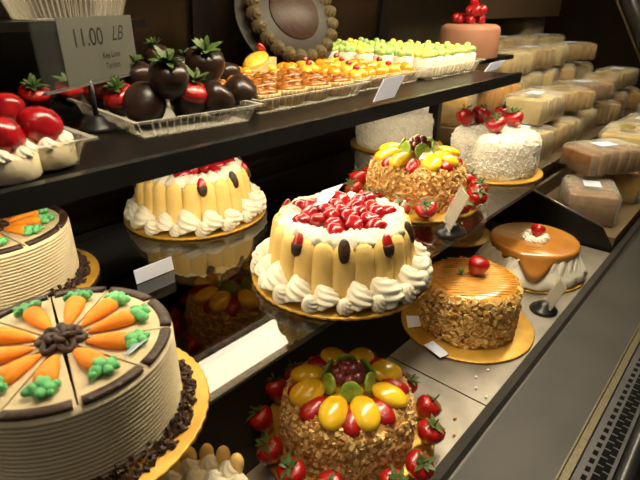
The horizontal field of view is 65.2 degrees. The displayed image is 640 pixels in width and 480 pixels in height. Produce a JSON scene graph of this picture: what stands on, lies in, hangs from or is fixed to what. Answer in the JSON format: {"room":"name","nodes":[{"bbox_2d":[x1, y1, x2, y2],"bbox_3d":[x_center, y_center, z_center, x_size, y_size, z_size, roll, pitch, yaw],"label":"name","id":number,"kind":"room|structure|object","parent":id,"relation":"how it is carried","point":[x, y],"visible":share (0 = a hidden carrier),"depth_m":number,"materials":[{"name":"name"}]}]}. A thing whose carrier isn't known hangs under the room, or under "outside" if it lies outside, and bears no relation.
{"room":"food shop","nodes":[
{"label":"food shop","id":0,"kind":"room"},
{"bbox_2d":[475,0,639,91],"bbox_3d":[3.144,-1.764,3.401,5.400,2.900,0.100,21,32,37],"label":"wall","id":1,"kind":"structure","parent":0,"point":[599,22],"depth_m":4.17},
{"bbox_2d":[635,468,639,479],"bbox_3d":[0.645,0.731,1.559,5.500,0.050,7.500,21,32,37],"label":"floor","id":2,"kind":"structure","parent":0,"point":[638,474],"depth_m":1.52,"materials":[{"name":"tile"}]},
{"bbox_2d":[0,0,639,479],"bbox_3d":[0.410,-0.152,1.263,1.000,1.800,3.450,21,32,37],"label":"display case","id":3,"kind":"object","parent":2,"relation":"on","point":[567,408],"visible":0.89,"depth_m":0.91,"materials":[{"name":"metal"}]},
{"bbox_2d":[159,443,247,479],"bbox_3d":[-0.126,0.296,0.534,0.150,0.110,0.150,-23,33,-39],"label":"cake","id":4,"kind":"object","parent":3,"relation":"on","point":[222,466],"visible":0.92,"depth_m":0.55,"materials":[{"name":"beige food"}]},
{"bbox_2d":[167,264,307,366],"bbox_3d":[-0.159,0.108,0.921,0.267,0.122,0.266,-16,29,-30],"label":"cake","id":5,"kind":"object","parent":3,"relation":"on","point":[226,321],"visible":0.84,"depth_m":0.86,"materials":[{"name":"brown food"}]},
{"bbox_2d":[246,347,445,479],"bbox_3d":[0.036,0.218,0.684,0.276,0.125,0.267,1,25,3],"label":"cake","id":6,"kind":"object","parent":3,"relation":"on","point":[337,414],"visible":1,"depth_m":0.64,"materials":[{"name":"brown food"}]},
{"bbox_2d":[422,201,489,247],"bbox_3d":[0.362,-0.063,1.308,0.179,0.101,0.179,19,31,35],"label":"cake","id":7,"kind":"object","parent":3,"relation":"on","point":[477,234],"visible":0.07,"depth_m":1.26,"materials":[{"name":"brown food"}]},
{"bbox_2d":[401,255,534,364],"bbox_3d":[0.278,0.096,0.925,0.245,0.142,0.245,-14,29,-27],"label":"cake","id":8,"kind":"object","parent":3,"relation":"on","point":[471,307],"visible":0.92,"depth_m":0.88,"materials":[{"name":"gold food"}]},
{"bbox_2d":[406,316,420,327],"bbox_3d":[0.177,0.154,0.947,0.024,0.005,0.040,2,25,3],"label":"price tag","id":9,"kind":"object","parent":8,"relation":"on","point":[412,321],"visible":1,"depth_m":0.94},
{"bbox_2d":[424,341,448,357],"bbox_3d":[0.202,0.190,0.870,0.019,0.004,0.043,-13,28,-26],"label":"price tag","id":10,"kind":"object","parent":8,"relation":"on","point":[432,346],"visible":1,"depth_m":0.87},
{"bbox_2d":[439,0,500,59],"bbox_3d":[0.437,-0.618,1.453,0.170,0.163,0.170,21,32,37],"label":"cake","id":11,"kind":"object","parent":3,"relation":"on","point":[485,37],"visible":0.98,"depth_m":1.41,"materials":[{"name":"pink food"}]},
{"bbox_2d":[475,54,513,63],"bbox_3d":[0.457,-0.569,1.554,0.210,0.012,0.210,21,32,37],"label":"shelf","id":12,"kind":"object","parent":3,"relation":"attached to","point":[500,57],"depth_m":1.49,"materials":[{"name":"black"}]},
{"bbox_2d":[475,222,587,293],"bbox_3d":[0.482,0.015,1.133,0.238,0.108,0.238,-8,26,-17],"label":"cake","id":13,"kind":"object","parent":3,"relation":"on","point":[539,255],"visible":0.91,"depth_m":1.07,"materials":[{"name":"brown food"}]},
{"bbox_2d":[529,278,565,317],"bbox_3d":[0.445,0.109,0.981,0.053,0.068,0.053,6,26,12],"label":"sign holder","id":14,"kind":"object","parent":3,"relation":"on","point":[543,308],"visible":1,"depth_m":0.98,"materials":[{"name":"black plastic"}]},
{"bbox_2d":[570,343,639,479],"bbox_3d":[0.752,0.122,1.056,0.040,0.020,3.450,21,32,37],"label":"grille","id":15,"kind":"object","parent":3,"relation":"attached to","point":[607,444],"depth_m":0.71,"materials":[{"name":"metal"}]},
{"bbox_3d":[-0.233,0.025,0.785,0.610,0.008,1.835,21,32,37],"label":"shelf","id":16,"kind":"object","parent":3,"relation":"attached to","visible":0},
{"bbox_2d":[0,206,99,310],"bbox_3d":[-0.435,0.018,0.675,0.238,0.099,0.238,20,32,36],"label":"cake","id":17,"kind":"object","parent":16,"relation":"on","point":[39,255],"visible":0.76,"depth_m":0.64,"materials":[{"name":"beige food"}]},
{"bbox_2d":[0,286,209,479],"bbox_3d":[-0.226,0.122,0.454,0.238,0.099,0.238,8,26,17],"label":"cake","id":18,"kind":"object","parent":16,"relation":"on","point":[73,407],"visible":0.98,"depth_m":0.41,"materials":[{"name":"beige food"}]},
{"bbox_2d":[134,256,173,283],"bbox_3d":[-0.236,0.043,0.712,0.004,0.020,0.059,21,33,38],"label":"price tag","id":19,"kind":"object","parent":16,"relation":"on","point":[150,271],"visible":1,"depth_m":0.71,"materials":[{"name":"paper"}]},
{"bbox_2d":[124,157,266,240],"bbox_3d":[-0.231,-0.100,0.921,0.261,0.110,0.260,-18,31,-34],"label":"cake","id":20,"kind":"object","parent":16,"relation":"on","point":[218,199],"visible":0.77,"depth_m":0.84,"materials":[{"name":"yellow food"}]},
{"bbox_2d":[0,70,521,219],"bbox_3d":[-0.288,-0.071,0.726,0.465,0.216,1.743,21,32,37],"label":"shelf","id":21,"kind":"object","parent":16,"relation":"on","point":[117,159],"visible":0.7,"depth_m":0.60,"materials":[{"name":"grey metal"}]},
{"bbox_2d":[18,73,52,108],"bbox_3d":[-0.375,-0.193,0.659,0.045,0.053,0.039,21,32,37],"label":"strawberry","id":22,"kind":"object","parent":21,"relation":"on","point":[31,90],"visible":0.81,"depth_m":0.65,"materials":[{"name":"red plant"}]},
{"bbox_2d":[42,14,136,133],"bbox_3d":[-0.273,-0.201,0.606,0.046,0.129,0.190,0,25,0],"label":"price sign","id":23,"kind":"object","parent":21,"relation":"on","point":[93,48],"visible":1,"depth_m":0.60,"materials":[{"name":"paper"}]},
{"bbox_2d":[67,98,261,135],"bbox_3d":[-0.216,-0.179,0.683,0.179,0.022,0.236,-21,32,-38],"label":"clear tray","id":24,"kind":"object","parent":21,"relation":"on","point":[99,109],"visible":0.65,"depth_m":0.62,"materials":[{"name":"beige plastic"}]},
{"bbox_2d":[52,72,83,106],"bbox_3d":[-0.352,-0.212,0.704,0.044,0.050,0.041,21,32,37],"label":"strawberry","id":25,"kind":"object","parent":24,"relation":"on","point":[77,94],"visible":0.5,"depth_m":0.69,"materials":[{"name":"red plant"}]},
{"bbox_2d":[82,82,107,110],"bbox_3d":[-0.302,-0.203,0.682,0.044,0.053,0.041,21,32,37],"label":"strawberry","id":26,"kind":"object","parent":24,"relation":"on","point":[98,88],"visible":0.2,"depth_m":0.67,"materials":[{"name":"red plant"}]},
{"bbox_2d":[103,73,129,116],"bbox_3d":[-0.258,-0.186,0.644,0.044,0.056,0.044,21,32,37],"label":"strawberry","id":27,"kind":"object","parent":24,"relation":"on","point":[113,94],"visible":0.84,"depth_m":0.63,"materials":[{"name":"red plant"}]},
{"bbox_2d":[122,52,148,84],"bbox_3d":[-0.254,-0.232,0.692,0.045,0.056,0.044,21,32,37],"label":"strawberry","id":28,"kind":"object","parent":24,"relation":"on","point":[139,70],"visible":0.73,"depth_m":0.68,"materials":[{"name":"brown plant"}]},
{"bbox_2d":[122,80,166,126],"bbox_3d":[-0.215,-0.166,0.614,0.053,0.056,0.055,21,32,37],"label":"strawberry","id":29,"kind":"object","parent":24,"relation":"on","point":[141,102],"visible":0.94,"depth_m":0.60,"materials":[{"name":"food"}]},
{"bbox_2d":[148,45,188,99],"bbox_3d":[-0.181,-0.199,0.597,0.055,0.064,0.050,21,32,37],"label":"strawberry","id":30,"kind":"object","parent":29,"relation":"on","point":[168,76],"visible":1,"depth_m":0.58,"materials":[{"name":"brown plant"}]},
{"bbox_2d":[169,63,208,121],"bbox_3d":[-0.168,-0.190,0.646,0.056,0.072,0.055,21,32,37],"label":"strawberry","id":31,"kind":"object","parent":24,"relation":"on","point":[194,100],"visible":0.75,"depth_m":0.63,"materials":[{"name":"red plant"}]},
{"bbox_2d":[185,35,224,83],"bbox_3d":[-0.167,-0.264,0.734,0.067,0.070,0.056,21,32,37],"label":"strawberry","id":32,"kind":"object","parent":24,"relation":"on","point":[205,56],"visible":0.9,"depth_m":0.72,"materials":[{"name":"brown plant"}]},
{"bbox_2d":[205,80,235,115],"bbox_3d":[-0.134,-0.186,0.656,0.043,0.046,0.046,21,32,37],"label":"strawberry","id":33,"kind":"object","parent":24,"relation":"on","point":[219,97],"visible":0.88,"depth_m":0.64,"materials":[{"name":"food"}]},
{"bbox_2d":[173,48,188,62],"bbox_3d":[-0.232,-0.298,0.857,0.043,0.057,0.048,21,32,37],"label":"strawberry","id":34,"kind":"object","parent":21,"relation":"on","point":[182,52],"visible":0.25,"depth_m":0.84,"materials":[{"name":"green plant"}]},
{"bbox_2d":[143,36,166,63],"bbox_3d":[-0.267,-0.302,0.820,0.045,0.058,0.047,21,32,37],"label":"strawberry","id":35,"kind":"object","parent":34,"relation":"on","point":[147,54],"visible":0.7,"depth_m":0.80,"materials":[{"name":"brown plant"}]},
{"bbox_2d":[220,62,240,79],"bbox_3d":[-0.161,-0.290,0.880,0.043,0.046,0.048,21,32,37],"label":"strawberry","id":36,"kind":"object","parent":21,"relation":"on","point":[230,68],"visible":0.32,"depth_m":0.86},
{"bbox_2d":[242,43,276,73],"bbox_3d":[-0.121,-0.335,0.952,0.052,0.075,0.073,10,27,20],"label":"tartlet","id":37,"kind":"object","parent":21,"relation":"on","point":[258,61],"visible":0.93,"depth_m":0.94,"materials":[{"name":"food"}]},
{"bbox_2d":[252,82,365,111],"bbox_3d":[-0.071,-0.246,0.825,0.199,0.022,0.253,21,32,37],"label":"clear tray","id":38,"kind":"object","parent":21,"relation":"on","point":[362,82],"visible":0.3,"depth_m":0.74,"materials":[{"name":"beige plastic"}]},
{"bbox_2d":[225,74,257,110],"bbox_3d":[-0.111,-0.207,0.701,0.051,0.049,0.050,21,32,37],"label":"strawberry","id":39,"kind":"object","parent":38,"relation":"on","point":[243,89],"visible":0.66,"depth_m":0.68,"materials":[{"name":"food"}]},
{"bbox_2d":[251,77,276,85],"bbox_3d":[-0.090,-0.243,0.802,0.058,0.032,0.057,-3,25,-5],"label":"tartlet","id":40,"kind":"object","parent":38,"relation":"on","point":[265,81],"visible":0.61,"depth_m":0.78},
{"bbox_2d":[248,84,280,109],"bbox_3d":[-0.085,-0.209,0.730,0.057,0.032,0.058,21,32,37],"label":"tartlet","id":41,"kind":"object","parent":38,"relation":"on","point":[268,91],"visible":0.73,"depth_m":0.71,"materials":[{"name":"food"}]},
{"bbox_2d":[252,71,277,78],"bbox_3d":[-0.095,-0.277,0.875,0.058,0.032,0.057,-16,30,-31],"label":"tartlet","id":42,"kind":"object","parent":38,"relation":"on","point":[260,74],"visible":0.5,"depth_m":0.86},
{"bbox_2d":[275,74,301,81],"bbox_3d":[-0.052,-0.261,0.840,0.058,0.032,0.057,12,28,24],"label":"tartlet","id":43,"kind":"object","parent":38,"relation":"on","point":[284,77],"visible":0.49,"depth_m":0.82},
{"bbox_2d":[276,68,300,74],"bbox_3d":[-0.057,-0.295,0.913,0.058,0.032,0.057,-4,25,-8],"label":"tartlet","id":44,"kind":"object","parent":38,"relation":"on","point":[291,71],"visible":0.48,"depth_m":0.90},
{"bbox_2d":[273,80,307,104],"bbox_3d":[-0.047,-0.227,0.768,0.058,0.032,0.057,-2,25,-3],"label":"tartlet","id":45,"kind":"object","parent":38,"relation":"on","point":[287,87],"visible":0.81,"depth_m":0.75,"materials":[{"name":"food"}]},
{"bbox_2d":[299,71,324,78],"bbox_3d":[-0.015,-0.279,0.879,0.058,0.032,0.057,8,26,17],"label":"tartlet","id":46,"kind":"object","parent":38,"relation":"on","point":[304,74],"visible":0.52,"depth_m":0.86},
{"bbox_2d":[300,77,331,99],"bbox_3d":[-0.010,-0.245,0.806,0.057,0.032,0.058,-5,26,-10],"label":"tartlet","id":47,"kind":"object","parent":38,"relation":"on","point":[318,83],"visible":0.84,"depth_m":0.79,"materials":[{"name":"food"}]},
{"bbox_2d":[324,74,353,95],"bbox_3d":[0.028,-0.263,0.844,0.058,0.032,0.057,-13,28,-26],"label":"tartlet","id":48,"kind":"object","parent":38,"relation":"on","point":[338,80],"visible":0.83,"depth_m":0.83,"materials":[{"name":"food"}]},
{"bbox_2d":[352,70,421,90],"bbox_3d":[0.048,-0.334,1.012,0.258,0.022,0.220,21,32,37],"label":"clear tray","id":49,"kind":"object","parent":21,"relation":"on","point":[367,87],"visible":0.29,"depth_m":0.92,"materials":[{"name":"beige plastic"}]},
{"bbox_2d":[233,0,337,63],"bbox_3d":[-0.061,-0.472,1.068,0.152,0.218,0.237,21,32,37],"label":"cake","id":50,"kind":"object","parent":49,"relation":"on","point":[289,30],"visible":0.97,"depth_m":1.03,"materials":[{"name":"food"}]},
{"bbox_2d":[277,62,298,69],"bbox_3d":[-0.065,-0.341,1.008,0.052,0.034,0.052,4,25,9],"label":"tartlet","id":51,"kind":"object","parent":49,"relation":"on","point":[283,65],"visible":0.31,"depth_m":0.99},
{"bbox_2d":[298,60,320,71],"bbox_3d":[-0.022,-0.328,0.972,0.052,0.040,0.052,11,27,22],"label":"tartlet","id":52,"kind":"object","parent":49,"relation":"on","point":[308,66],"visible":0.39,"depth_m":0.96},
{"bbox_2d":[318,66,343,75],"bbox_3d":[0.021,-0.308,0.938,0.052,0.034,0.052,16,29,30],"label":"tartlet","id":53,"kind":"object","parent":49,"relation":"on","point":[326,70],"visible":0.31,"depth_m":0.92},
{"bbox_2d":[339,60,354,72],"bbox_3d":[0.055,-0.327,0.971,0.052,0.040,0.052,9,27,19],"label":"tartlet","id":54,"kind":"object","parent":49,"relation":"on","point":[348,64],"visible":0.19,"depth_m":0.96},
{"bbox_2d":[344,65,369,89],"bbox_3d":[0.065,-0.295,0.902,0.052,0.040,0.052,6,26,12],"label":"tartlet","id":55,"kind":"object","parent":49,"relation":"on","point":[356,73],"visible":0.7,"depth_m":0.89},
{"bbox_2d":[364,66,386,86],"bbox_3d":[0.098,-0.308,0.937,0.052,0.034,0.052,14,29,27],"label":"tartlet","id":56,"kind":"object","parent":49,"relation":"on","point":[374,72],"visible":0.63,"depth_m":0.92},
{"bbox_2d":[380,60,400,78],"bbox_3d":[0.132,-0.327,0.970,0.052,0.040,0.052,-18,31,-34],"label":"tartlet","id":57,"kind":"object","parent":49,"relation":"on","point":[390,69],"visible":0.54,"depth_m":0.95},
{"bbox_2d":[393,62,414,80],"bbox_3d":[0.166,-0.340,1.006,0.052,0.034,0.052,-16,30,-31],"label":"tartlet","id":58,"kind":"object","parent":49,"relation":"on","point":[405,67],"visible":0.56,"depth_m":0.99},
{"bbox_2d":[373,75,404,101],"bbox_3d":[0.104,-0.228,0.750,0.001,0.030,0.081,21,32,37],"label":"price tag","id":59,"kind":"object","parent":21,"relation":"attached to","point":[389,87],"visible":1,"depth_m":0.75,"materials":[{"name":"paper"}]},
{"bbox_2d":[392,58,482,78],"bbox_3d":[0.162,-0.422,1.194,0.378,0.026,0.246,21,32,37],"label":"clear tray","id":60,"kind":"object","parent":21,"relation":"on","point":[475,58],"visible":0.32,"depth_m":1.10,"materials":[{"name":"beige plastic"}]},
{"bbox_2d":[337,42,355,60],"bbox_3d":[0.062,-0.424,1.154,0.044,0.060,0.044,-9,27,-18],"label":"pastry","id":61,"kind":"object","parent":60,"relation":"on","point":[347,51],"visible":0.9,"depth_m":1.14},
{"bbox_2d":[355,43,373,61],"bbox_3d":[0.100,-0.410,1.124,0.044,0.060,0.044,21,32,37],"label":"pastry","id":62,"kind":"object","parent":60,"relation":"on","point":[364,52],"visible":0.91,"depth_m":1.10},
{"bbox_2d":[373,44,392,61],"bbox_3d":[0.138,-0.396,1.093,0.044,0.060,0.044,-6,26,-13],"label":"pastry","id":63,"kind":"object","parent":60,"relation":"on","point":[385,53],"visible":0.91,"depth_m":1.07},
{"bbox_2d":[392,45,413,65],"bbox_3d":[0.176,-0.381,1.062,0.044,0.060,0.044,-5,26,-10],"label":"pastry","id":64,"kind":"object","parent":60,"relation":"on","point":[403,54],"visible":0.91,"depth_m":1.04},
{"bbox_2d":[413,47,434,78],"bbox_3d":[0.214,-0.367,1.032,0.044,0.060,0.044,5,26,11],"label":"pastry","id":65,"kind":"object","parent":60,"relation":"on","point":[424,58],"visible":1,"depth_m":1.02,"materials":[{"name":"food"}]},
{"bbox_2d":[428,46,445,76],"bbox_3d":[0.245,-0.382,1.063,0.044,0.060,0.044,14,28,27],"label":"pastry","id":66,"kind":"object","parent":60,"relation":"on","point":[440,59],"visible":0.68,"depth_m":1.05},
{"bbox_2d":[440,44,456,73],"bbox_3d":[0.276,-0.396,1.094,0.044,0.060,0.044,-13,28,-25],"label":"pastry","id":67,"kind":"object","parent":60,"relation":"on","point":[450,56],"visible":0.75,"depth_m":1.08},
{"bbox_2d":[451,43,466,72],"bbox_3d":[0.307,-0.411,1.126,0.044,0.060,0.044,-5,26,-10],"label":"pastry","id":68,"kind":"object","parent":60,"relation":"on","point":[461,55],"visible":0.59,"depth_m":1.11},
{"bbox_2d":[461,42,475,70],"bbox_3d":[0.338,-0.426,1.157,0.044,0.060,0.044,-17,30,-32],"label":"pastry","id":69,"kind":"object","parent":60,"relation":"on","point":[471,55],"visible":0.53,"depth_m":1.14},
{"bbox_2d":[484,60,504,71],"bbox_3d":[0.349,-0.347,0.998,0.001,0.016,0.092,21,32,37],"label":"price tag","id":70,"kind":"object","parent":21,"relation":"attached to","point":[495,65],"visible":1,"depth_m":0.99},
{"bbox_3d":[-0.341,-0.079,0.465,0.178,0.026,0.198,21,32,37],"label":"clear tray","id":71,"kind":"object","parent":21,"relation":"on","visible":0},
{"bbox_2d":[0,92,25,120],"bbox_3d":[-0.334,-0.131,0.537,0.054,0.054,0.053,-22,33,-39],"label":"cheesecake","id":72,"kind":"object","parent":71,"relation":"on","point":[11,104],"visible":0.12,"depth_m":0.52,"materials":[{"name":"red food"}]},
{"bbox_2d":[0,116,42,186],"bbox_3d":[-0.271,-0.079,0.427,0.054,0.054,0.053,-1,25,-1],"label":"cheesecake","id":73,"kind":"object","parent":71,"relation":"on","point":[20,163],"visible":1,"depth_m":0.42,"materials":[{"name":"white food"}]},
{"bbox_2d":[16,106,77,171],"bbox_3d":[-0.257,-0.097,0.464,0.054,0.054,0.053,21,32,37],"label":"cheesecake","id":74,"kind":"object","parent":71,"relation":"on","point":[42,126],"visible":0.76,"depth_m":0.45,"materials":[{"name":"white food"}]},
{"bbox_2d":[250,190,432,320],"bbox_3d":[0.031,-0.001,0.711,0.261,0.110,0.260,10,27,20],"label":"cake","id":75,"kind":"object","parent":16,"relation":"on","point":[351,256],"visible":0.99,"depth_m":0.64,"materials":[{"name":"white food"}]},
{"bbox_2d":[313,184,342,205],"bbox_3d":[0.011,-0.067,0.731,0.021,0.007,0.088,9,27,18],"label":"price tag","id":76,"kind":"object","parent":75,"relation":"on","point":[325,195],"visible":1,"depth_m":0.73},
{"bbox_2d":[350,107,442,153],"bbox_3d":[0.213,-0.337,1.371,0.256,0.150,0.256,21,32,37],"label":"cake","id":77,"kind":"object","parent":16,"relation":"on","point":[370,136],"visible":0.41,"depth_m":1.29,"materials":[{"name":"white food"}]},
{"bbox_2d":[343,134,489,222],"bbox_3d":[0.190,-0.140,0.977,0.277,0.130,0.287,-12,28,-24],"label":"cake","id":78,"kind":"object","parent":16,"relation":"on","point":[426,188],"visible":0.88,"depth_m":0.92,"materials":[{"name":"brown food"}]},
{"bbox_2d":[435,188,468,238],"bbox_3d":[0.224,-0.047,0.840,0.053,0.076,0.058,1,25,2],"label":"sign holder","id":79,"kind":"object","parent":16,"relation":"on","point":[450,229],"visible":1,"depth_m":0.84,"materials":[{"name":"paper"}]},
{"bbox_2d":[450,101,542,184],"bbox_3d":[0.404,-0.232,1.151,0.228,0.148,0.228,21,32,37],"label":"cake","id":80,"kind":"object","parent":16,"relation":"on","point":[502,151],"visible":0.93,"depth_m":1.09,"materials":[{"name":"white food"}]},
{"bbox_2d":[439,0,639,251],"bbox_3d":[0.887,-0.502,2.010,1.120,1.800,1.585,21,32,37],"label":"case","id":81,"kind":"object","parent":2,"relation":"on","point":[549,185],"visible":0.16,"depth_m":1.64,"materials":[{"name":"black plastic"}]},
{"bbox_2d":[440,93,478,126],"bbox_3d":[0.406,-0.420,1.527,0.130,0.100,0.226,10,27,20],"label":"loaf","id":82,"kind":"object","parent":81,"relation":"on","point":[450,109],"visible":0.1,"depth_m":1.44,"materials":[{"name":"beige food"}]},
{"bbox_2d":[473,62,493,71],"bbox_3d":[0.470,-0.541,1.569,0.131,0.081,0.202,5,26,11],"label":"loaf","id":83,"kind":"object","parent":82,"relation":"on","point":[478,67],"visible":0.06,"depth_m":1.47,"materials":[{"name":"beige food"}]},
{"bbox_2d":[478,82,522,111],"bbox_3d":[0.562,-0.493,1.686,0.206,0.097,0.130,-13,28,-25],"label":"loaf","id":84,"kind":"object","parent":81,"relation":"on","point":[493,97],"visible":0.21,"depth_m":1.64,"materials":[{"name":"beige food"}]},
{"bbox_2d":[494,49,533,74],"bbox_3d":[0.627,-0.615,1.729,0.199,0.078,0.131,-15,29,-30],"label":"loaf","id":85,"kind":"object","parent":84,"relation":"on","point":[522,61],"visible":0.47,"depth_m":1.71,"materials":[{"name":"beige food"}]},
{"bbox_2d":[499,35,522,48],"bbox_3d":[0.759,-0.812,2.112,0.127,0.091,0.192,20,31,35],"label":"loaf","id":86,"kind":"object","parent":81,"relation":"on","point":[507,41],"visible":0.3,"depth_m":2.08,"materials":[{"name":"beige food"}]},
{"bbox_2d":[498,19,544,37],"bbox_3d":[1.036,-1.075,2.590,0.160,0.161,0.242,21,32,37],"label":"loaf","id":87,"kind":"object","parent":81,"relation":"on","point":[508,27],"visible":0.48,"depth_m":2.51,"materials":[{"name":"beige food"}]},
{"bbox_2d":[510,35,537,47],"bbox_3d":[0.916,-0.884,2.272,0.123,0.085,0.192,12,28,23],"label":"loaf","id":88,"kind":"object","parent":81,"relation":"on","point":[526,41],"visible":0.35,"depth_m":2.19,"materials":[{"name":"beige food"}]},
{"bbox_2d":[516,71,543,89],"bbox_3d":[0.718,-0.568,1.844,0.137,0.098,0.211,20,32,37],"label":"loaf","id":89,"kind":"object","parent":81,"relation":"on","point":[529,80],"visible":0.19,"depth_m":1.82,"materials":[{"name":"beige food"}]},
{"bbox_2d":[508,45,556,70],"bbox_3d":[0.783,-0.690,1.887,0.203,0.079,0.131,-20,31,-35],"label":"loaf","id":90,"kind":"object","parent":89,"relation":"on","point":[543,57],"visible":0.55,"depth_m":1.87,"materials":[{"name":"beige food"}]},
{"bbox_2d":[520,124,555,161],"bbox_3d":[0.589,-0.289,1.483,0.184,0.100,0.150,-23,34,-40],"label":"loaf","id":91,"kind":"object","parent":81,"relation":"on","point":[546,135],"visible":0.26,"depth_m":1.48,"materials":[{"name":"beige food"}]},
{"bbox_2d":[502,88,566,125],"bbox_3d":[0.653,-0.410,1.525,0.130,0.080,0.195,21,32,37],"label":"loaf","id":92,"kind":"object","parent":91,"relation":"on","point":[539,108],"visible":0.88,"depth_m":1.48,"materials":[{"name":"beige food"}]},
{"bbox_2d":[517,33,564,44],"bbox_3d":[1.072,-0.957,2.432,0.215,0.082,0.146,-19,31,-34],"label":"loaf","id":93,"kind":"object","parent":81,"relation":"on","point":[540,38],"visible":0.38,"depth_m":2.40,"materials":[{"name":"beige food"}]},
{"bbox_2d":[531,66,558,88],"bbox_3d":[0.875,-0.642,2.004,0.135,0.096,0.194,12,28,24],"label":"loaf","id":94,"kind":"object","parent":81,"relation":"on","point":[549,75],"visible":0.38,"depth_m":1.92,"materials":[{"name":"beige food"}]},
{"bbox_2d":[535,42,569,65],"bbox_3d":[0.939,-0.764,2.047,0.130,0.077,0.188,13,28,26],"label":"loaf","id":95,"kind":"object","parent":94,"relation":"on","point":[561,56],"visible":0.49,"depth_m":1.98,"materials":[{"name":"beige food"}]},
{"bbox_2d":[531,116,579,151],"bbox_3d":[0.745,-0.357,1.644,0.143,0.086,0.198,23,33,39],"label":"loaf","id":96,"kind":"object","parent":81,"relation":"on","point":[565,129],"visible":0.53,"depth_m":1.61,"materials":[{"name":"beige food"}]},
{"bbox_2d":[531,85,595,111],"bbox_3d":[0.809,-0.480,1.687,0.190,0.069,0.130,-8,26,-17],"label":"loaf","id":97,"kind":"object","parent":96,"relation":"on","point":[578,99],"visible":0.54,"depth_m":1.66,"materials":[{"name":"beige food"}]},
{"bbox_2d":[554,62,576,83],"bbox_3d":[1.031,-0.714,2.164,0.127,0.090,0.221,9,27,19],"label":"loaf","id":98,"kind":"object","parent":81,"relation":"on","point":[566,71],"visible":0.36,"depth_m":2.07,"materials":[{"name":"beige food"}]},
{"bbox_2d":[552,41,596,60],"bbox_3d":[1.096,-0.836,2.206,0.200,0.072,0.131,-6,26,-13],"label":"loaf","id":99,"kind":"object","parent":98,"relation":"on","point":[577,51],"visible":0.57,"depth_m":2.17,"materials":[{"name":"beige food"}]},
{"bbox_2d":[563,108,596,138],"bbox_3d":[0.901,-0.430,1.804,0.134,0.083,0.214,19,31,34],"label":"loaf","id":100,"kind":"object","parent":81,"relation":"on","point":[586,118],"visible":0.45,"depth_m":1.76,"materials":[{"name":"beige food"}]},
{"bbox_2d":[550,78,613,101],"bbox_3d":[0.965,-0.553,1.846,0.196,0.067,0.131,-12,28,-23],"label":"loaf","id":101,"kind":"object","parent":100,"relation":"on","point":[603,91],"visible":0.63,"depth_m":1.82,"materials":[{"name":"beige food"}]},
{"bbox_2d":[566,61,593,78],"bbox_3d":[1.187,-0.785,2.325,0.132,0.081,0.170,9,27,19],"label":"loaf","id":102,"kind":"object","parent":81,"relation":"on","point":[582,68],"visible":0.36,"depth_m":2.25,"materials":[{"name":"beige food"}]},
{"bbox_2d":[525,100,639,194],"bbox_3d":[1.000,-0.053,2.110,0.198,0.860,1.585,21,32,37],"label":"packaged food","id":103,"kind":"object","parent":81,"relation":"attached to","point":[553,172],"depth_m":1.54,"materials":[{"name":"food"}]},
{"bbox_2d":[557,174,622,226],"bbox_3d":[0.727,-0.112,1.355,0.133,0.089,0.169,9,27,18],"label":"loaf","id":104,"kind":"object","parent":81,"relation":"on","point":[597,201],"visible":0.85,"depth_m":1.29,"materials":[{"name":"beige food"}]},
{"bbox_2d":[560,138,639,175],"bbox_3d":[0.791,-0.234,1.397,0.189,0.072,0.130,-7,26,-15],"label":"loaf","id":105,"kind":"object","parent":104,"relation":"on","point":[608,156],"visible":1,"depth_m":1.36,"materials":[{"name":"beige food"}]},
{"bbox_2d":[546,173,639,247],"bbox_3d":[1.164,0.055,1.999,0.238,0.760,1.585,21,32,37],"label":"shelf","id":106,"kind":"object","parent":81,"relation":"attached to","point":[629,213],"depth_m":1.38,"materials":[{"name":"metal"}]},
{"bbox_2d":[592,100,621,125],"bbox_3d":[1.058,-0.506,1.962,0.187,0.085,0.149,-13,28,-25],"label":"loaf","id":107,"kind":"object","parent":81,"relation":"on","point":[607,112],"visible":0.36,"depth_m":1.92,"materials":[{"name":"beige food"}]},
{"bbox_2d":[581,72,620,94],"bbox_3d":[1.121,-0.628,2.004,0.131,0.068,0.174,16,30,30],"label":"loaf","id":108,"kind":"object","parent":107,"relation":"on","point":[615,79],"visible":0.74,"depth_m":1.98,"materials":[{"name":"beige food"}]},
{"bbox_2d":[582,171,639,203],"bbox_3d":[0.883,-0.191,1.511,0.141,0.100,0.181,10,27,20],"label":"loaf","id":109,"kind":"object","parent":81,"relation":"on","point":[627,184],"visible":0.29,"depth_m":1.43,"materials":[{"name":"beige food"}]},
{"bbox_2d":[598,121,639,146],"bbox_3d":[0.948,-0.313,1.554,0.130,0.080,0.189,18,30,33],"label":"loaf","id":110,"kind":"object","parent":109,"relation":"on","point":[626,131],"visible":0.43,"depth_m":1.53,"materials":[{"name":"beige food"}]},
{"bbox_2d":[603,90,627,117],"bbox_3d":[1.214,-0.584,2.120,0.149,0.092,0.182,14,28,27],"label":"loaf","id":111,"kind":"object","parent":81,"relation":"on","point":[618,97],"visible":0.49,"depth_m":2.04,"materials":[{"name":"beige food"}]},
{"bbox_2d":[594,66,639,88],"bbox_3d":[1.278,-0.706,2.162,0.195,0.074,0.131,-22,33,-39],"label":"loaf","id":112,"kind":"object","parent":111,"relation":"on","point":[628,76],"visible":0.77,"depth_m":2.13,"materials":[{"name":"beige food"}]},
{"bbox_2d":[618,86,639,108],"bbox_3d":[1.370,-0.654,2.280,0.149,0.082,0.160,9,27,18],"label":"loaf","id":113,"kind":"object","parent":81,"relation":"on","point":[633,94],"visible":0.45,"depth_m":2.21,"materials":[{"name":"beige food"}]},
{"bbox_3d":[1.040,-0.262,1.673,0.126,0.090,0.185,17,30,32],"label":"loaf","id":114,"kind":"object","parent":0,"visible":0},
{"bbox_2d":[618,113,639,122],"bbox_3d":[1.104,-0.384,1.715,0.130,0.072,0.205,22,33,38],"label":"loaf","id":115,"kind":"object","parent":114,"relation":"on","point":[635,117],"visible":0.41,"depth_m":1.72,"materials":[{"name":"beige food"}]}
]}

